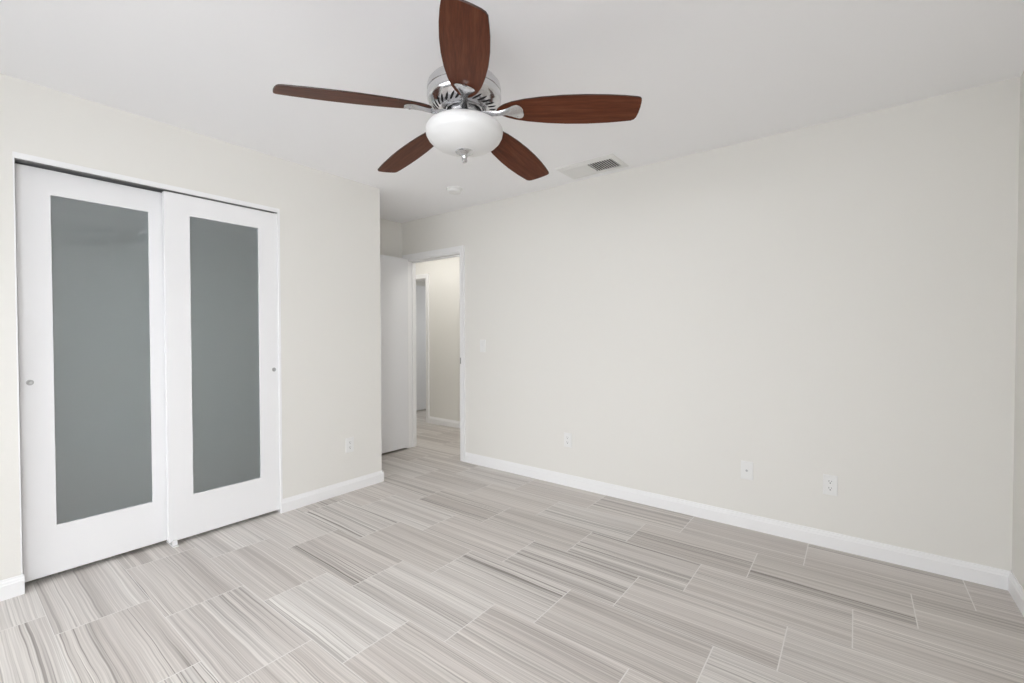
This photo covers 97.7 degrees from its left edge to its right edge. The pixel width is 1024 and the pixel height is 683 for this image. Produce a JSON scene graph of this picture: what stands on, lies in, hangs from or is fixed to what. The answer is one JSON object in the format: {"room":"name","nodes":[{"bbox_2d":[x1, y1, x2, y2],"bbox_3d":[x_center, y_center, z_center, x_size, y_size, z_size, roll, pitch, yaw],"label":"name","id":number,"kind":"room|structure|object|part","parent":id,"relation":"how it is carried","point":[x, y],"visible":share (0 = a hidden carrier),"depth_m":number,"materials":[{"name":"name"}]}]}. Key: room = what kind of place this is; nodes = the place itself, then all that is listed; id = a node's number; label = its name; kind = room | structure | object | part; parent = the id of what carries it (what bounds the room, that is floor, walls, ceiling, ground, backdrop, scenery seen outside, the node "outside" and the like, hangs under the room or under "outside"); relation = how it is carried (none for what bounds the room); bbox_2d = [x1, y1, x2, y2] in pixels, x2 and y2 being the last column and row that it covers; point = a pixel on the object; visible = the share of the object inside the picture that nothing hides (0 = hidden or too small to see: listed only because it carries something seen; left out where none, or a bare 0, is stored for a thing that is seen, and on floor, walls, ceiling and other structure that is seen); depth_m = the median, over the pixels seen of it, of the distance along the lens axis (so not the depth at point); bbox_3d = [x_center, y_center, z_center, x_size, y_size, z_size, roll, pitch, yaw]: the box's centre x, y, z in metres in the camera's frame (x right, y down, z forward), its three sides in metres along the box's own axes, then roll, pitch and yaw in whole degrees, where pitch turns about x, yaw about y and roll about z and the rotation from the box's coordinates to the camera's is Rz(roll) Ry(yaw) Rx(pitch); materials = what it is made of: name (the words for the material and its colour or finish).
{"room":"empty bedroom","nodes":[
{"label":"empty bedroom","id":0,"kind":"room"},
{"bbox_2d":[0,73,381,580],"bbox_3d":[-2.324,-0.020,2.222,0.110,2.440,3.893,1,1,38],"label":"wall","id":1,"kind":"structure","parent":0,"point":[330,223],"depth_m":3.13,"materials":[{"name":"white paint"}]},
{"bbox_2d":[0,574,24,601],"bbox_3d":[-2.892,1.169,1.397,0.014,0.092,1.860,1,1,38],"label":"baseboard","id":2,"kind":"structure","parent":1,"relation":"attached to","point":[11,587],"depth_m":2.10,"materials":[{"name":"white paint"}]},
{"bbox_2d":[15,163,166,581],"bbox_3d":[-2.202,0.156,2.417,0.038,2.030,0.622,1,1,38],"label":"door","id":3,"kind":"structure","parent":1,"relation":"in","point":[89,252],"depth_m":2.36,"materials":[{"name":"white paint"}]},
{"bbox_3d":[-2.356,0.201,2.188,0.003,0.028,0.028,1,1,38],"label":"finger pull","id":4,"kind":"part","parent":3,"relation":"part of","materials":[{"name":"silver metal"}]},
{"bbox_3d":[-2.198,0.096,2.415,0.008,1.662,0.390,1,1,38],"label":"frosted glass","id":5,"kind":"part","parent":3,"relation":"part of","materials":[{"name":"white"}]},
{"bbox_2d":[12,151,282,574],"bbox_3d":[-2.005,0.146,2.631,0.109,2.093,1.226,1,1,38],"label":"trim","id":6,"kind":"structure","parent":1,"relation":"attached to","point":[19,158],"depth_m":2.44,"materials":[{"name":"white paint"}]},
{"bbox_2d":[162,191,279,542],"bbox_3d":[-1.813,0.148,2.841,0.038,2.033,0.630,1,1,38],"label":"door","id":7,"kind":"structure","parent":1,"relation":"in","point":[220,289],"depth_m":2.80,"materials":[{"name":"white paint"}]},
{"bbox_3d":[-1.809,0.083,2.839,0.008,1.665,0.385,1,1,38],"label":"frosted glass","id":8,"kind":"part","parent":7,"relation":"part of","materials":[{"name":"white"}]},
{"bbox_2d":[280,470,383,512],"bbox_3d":[-1.649,1.129,3.662,0.803,0.092,0.848,1,1,38],"label":"baseboard","id":9,"kind":"structure","parent":1,"relation":"attached to","point":[307,498],"depth_m":3.37,"materials":[{"name":"white paint"}]},
{"bbox_2d":[346,437,353,452],"bbox_3d":[-1.270,0.811,3.508,0.008,0.115,0.070,1,1,38],"label":"wall outlet","id":10,"kind":"object","parent":1,"relation":"attached to","point":[349,441],"visible":1,"depth_m":3.51,"materials":[{"name":"white plastic"}]},
{"bbox_2d":[380,218,401,257],"bbox_3d":[-2.723,-0.032,2.996,0.110,2.440,4.855,1,1,38],"label":"wall","id":11,"kind":"structure","parent":0,"point":[390,231],"depth_m":4.75,"materials":[{"name":"white paint"}]},
{"bbox_2d":[416,281,424,285],"bbox_3d":[-0.865,-0.111,7.492,2.500,2.440,2.170,1,1,38],"label":"wall","id":12,"kind":"structure","parent":0,"point":[421,283],"depth_m":8.30,"materials":[{"name":"white paint"}]},
{"bbox_2d":[416,257,459,420],"bbox_3d":[-0.608,-0.084,5.857,4.900,2.440,0.110,1,1,38],"label":"wall","id":13,"kind":"structure","parent":0,"point":[444,274],"depth_m":6.02,"materials":[{"name":"white paint"}]},
{"bbox_2d":[416,285,425,410],"bbox_3d":[-1.504,0.103,7.120,0.035,1.983,0.755,1,1,38],"label":"door","id":14,"kind":"structure","parent":13,"relation":"in","point":[420,290],"depth_m":7.15,"materials":[{"name":"white paint"}]},
{"bbox_2d":[416,274,429,422],"bbox_3d":[-1.483,0.092,6.522,0.920,2.070,0.127,1,1,38],"label":"door frame","id":15,"kind":"structure","parent":13,"relation":"attached to","point":[422,277],"depth_m":6.21,"materials":[{"name":"white paint"}]},
{"bbox_2d":[429,416,459,427],"bbox_3d":[0.035,1.098,5.307,2.990,0.092,0.014,1,1,38],"label":"baseboard","id":16,"kind":"structure","parent":13,"relation":"attached to","point":[434,420],"depth_m":6.02,"materials":[{"name":"white paint"}]},
{"bbox_2d":[0,409,1023,682],"bbox_3d":[-0.536,1.205,4.122,7.350,0.080,7.350,1,1,38],"label":"floor","id":17,"kind":"structure","parent":0,"point":[445,568],"depth_m":2.04,"materials":[{"name":"tile"}]},
{"bbox_2d":[166,539,178,547],"bbox_3d":[-2.000,1.175,2.636,0.130,0.036,0.028,1,1,38],"label":"guide","id":18,"kind":"object","parent":17,"relation":"on","point":[174,543],"visible":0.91,"depth_m":2.61,"materials":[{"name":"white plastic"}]},
{"bbox_2d":[0,0,1023,222],"bbox_3d":[-0.540,-1.324,4.080,7.350,0.100,7.350,1,1,38],"label":"ceiling","id":19,"kind":"structure","parent":0,"point":[707,75],"depth_m":2.02,"materials":[{"name":"white paint"}]},
{"bbox_2d":[446,186,462,194],"bbox_3d":[-0.478,-1.250,3.718,0.136,0.037,0.136,1,1,38],"label":"smoke detector","id":20,"kind":"object","parent":19,"relation":"attached to","point":[454,190],"visible":1,"depth_m":3.68,"materials":[{"name":"white plastic"}]},
{"bbox_2d":[273,0,641,180],"bbox_3d":[-0.180,-0.977,1.825,1.297,0.521,1.284,1,1,38],"label":"ceiling fan","id":21,"kind":"object","parent":19,"relation":"hanging from","point":[463,95],"visible":1,"depth_m":1.68,"materials":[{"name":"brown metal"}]},
{"bbox_3d":[-0.560,-0.879,1.621,0.548,0.006,0.153,-6,16,-24],"label":"blade","id":22,"kind":"part","parent":21,"relation":"part of","materials":[{"name":"brown wood"}]},
{"bbox_3d":[-0.463,-0.887,2.088,0.153,0.006,0.548,-18,8,-42],"label":"blade","id":23,"kind":"part","parent":21,"relation":"part of","materials":[{"name":"brown wood"}]},
{"bbox_2d":[429,86,498,111],"bbox_3d":[-0.190,-0.935,1.786,0.280,0.040,0.279,1,1,38],"label":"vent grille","id":24,"kind":"object","parent":21,"relation":"attached to","point":[443,98],"depth_m":1.71,"materials":[{"name":"silver metal"}]},
{"bbox_3d":[-0.190,-0.809,1.788,0.307,0.106,0.307,1,1,38],"label":"lamp shade","id":25,"kind":"part","parent":21,"relation":"part of","materials":[{"name":"white glass"}]},
{"bbox_3d":[-0.146,-0.876,1.384,0.153,0.006,0.548,13,4,-7],"label":"blade","id":26,"kind":"part","parent":21,"relation":"part of","materials":[{"name":"brown wood"}]},
{"bbox_3d":[0.012,-0.889,2.139,0.153,0.006,0.548,-14,-11,28],"label":"blade","id":27,"kind":"part","parent":21,"relation":"part of","materials":[{"name":"brown wood"}]},
{"bbox_3d":[0.207,-0.882,1.704,0.548,0.006,0.153,5,-11,12],"label":"blade","id":28,"kind":"part","parent":21,"relation":"part of","materials":[{"name":"brown wood"}]},
{"bbox_2d":[555,154,628,178],"bbox_3d":[0.577,-1.256,3.244,0.455,0.012,0.273,1,1,38],"label":"ceiling vent","id":29,"kind":"object","parent":19,"relation":"in","point":[609,162],"visible":1,"depth_m":3.23,"materials":[{"name":"white plastic"}]},
{"bbox_2d":[401,77,1019,570],"bbox_3d":[-0.342,-0.058,4.297,7.223,2.440,0.110,1,1,38],"label":"wall","id":30,"kind":"structure","parent":0,"point":[838,298],"depth_m":2.71,"materials":[{"name":"white paint"}]},
{"bbox_2d":[380,255,408,452],"bbox_3d":[-1.354,0.131,4.515,0.043,2.013,0.768,1,1,38],"label":"door","id":31,"kind":"structure","parent":30,"relation":"in","point":[393,270],"depth_m":4.65,"materials":[{"name":"white paint"}]},
{"bbox_2d":[402,245,465,461],"bbox_3d":[-0.784,0.115,4.630,0.913,2.084,0.127,1,1,38],"label":"door frame","id":32,"kind":"structure","parent":30,"relation":"attached to","point":[458,251],"depth_m":4.74,"materials":[{"name":"white paint"}]},
{"bbox_2d":[480,340,485,351],"bbox_3d":[-0.274,0.042,4.171,0.070,0.115,0.010,1,1,38],"label":"light switch","id":33,"kind":"object","parent":30,"relation":"attached to","point":[482,342],"visible":1,"depth_m":4.16,"materials":[{"name":"white plastic"}]},
{"bbox_2d":[564,432,571,447],"bbox_3d":[0.452,0.799,3.629,0.070,0.115,0.008,1,1,38],"label":"wall outlet","id":34,"kind":"object","parent":30,"relation":"attached to","point":[567,436],"visible":1,"depth_m":3.62,"materials":[{"name":"white plastic"}]},
{"bbox_2d":[465,452,1009,590],"bbox_3d":[0.971,1.132,3.232,3.583,0.092,0.014,1,1,38],"label":"baseboard","id":35,"kind":"structure","parent":30,"relation":"attached to","point":[946,566],"depth_m":2.71,"materials":[{"name":"white paint"}]},
{"bbox_2d":[741,460,752,479],"bbox_3d":[1.484,0.817,2.831,0.070,0.115,0.015,1,1,38],"label":"cable wall plate","id":36,"kind":"object","parent":30,"relation":"attached to","point":[746,467],"visible":1,"depth_m":2.83,"materials":[{"name":"white plastic"}]},
{"bbox_2d":[823,474,837,495],"bbox_3d":[1.828,0.825,2.572,0.070,0.115,0.008,1,1,38],"label":"wall outlet","id":37,"kind":"object","parent":30,"relation":"attached to","point":[830,482],"visible":1,"depth_m":2.57,"materials":[{"name":"white plastic"}]},
{"bbox_2d":[827,479,833,484],"bbox_3d":[1.827,0.806,2.569,0.034,0.028,0.002,1,1,38],"label":"receptacle","id":38,"kind":"object","parent":37,"relation":"attached to","point":[829,481],"depth_m":2.57,"materials":[{"name":"grey plastic"}]},
{"bbox_2d":[827,486,833,490],"bbox_3d":[1.827,0.845,2.570,0.034,0.028,0.002,1,1,38],"label":"receptacle","id":39,"kind":"object","parent":37,"relation":"attached to","point":[829,488],"depth_m":2.57,"materials":[{"name":"grey plastic"}]},
{"bbox_2d":[1012,72,1023,588],"bbox_3d":[0.963,0.009,0.165,0.120,2.440,4.855,1,1,38],"label":"wall","id":40,"kind":"structure","parent":0,"point":[1018,477],"depth_m":2.08,"materials":[{"name":"white paint"}]},
{"bbox_2d":[1008,571,1023,616],"bbox_3d":[0.945,1.181,0.270,0.014,0.092,4.745,1,1,38],"label":"baseboard","id":41,"kind":"structure","parent":40,"relation":"attached to","point":[1015,589],"depth_m":2.04,"materials":[{"name":"white paint"}]}
]}

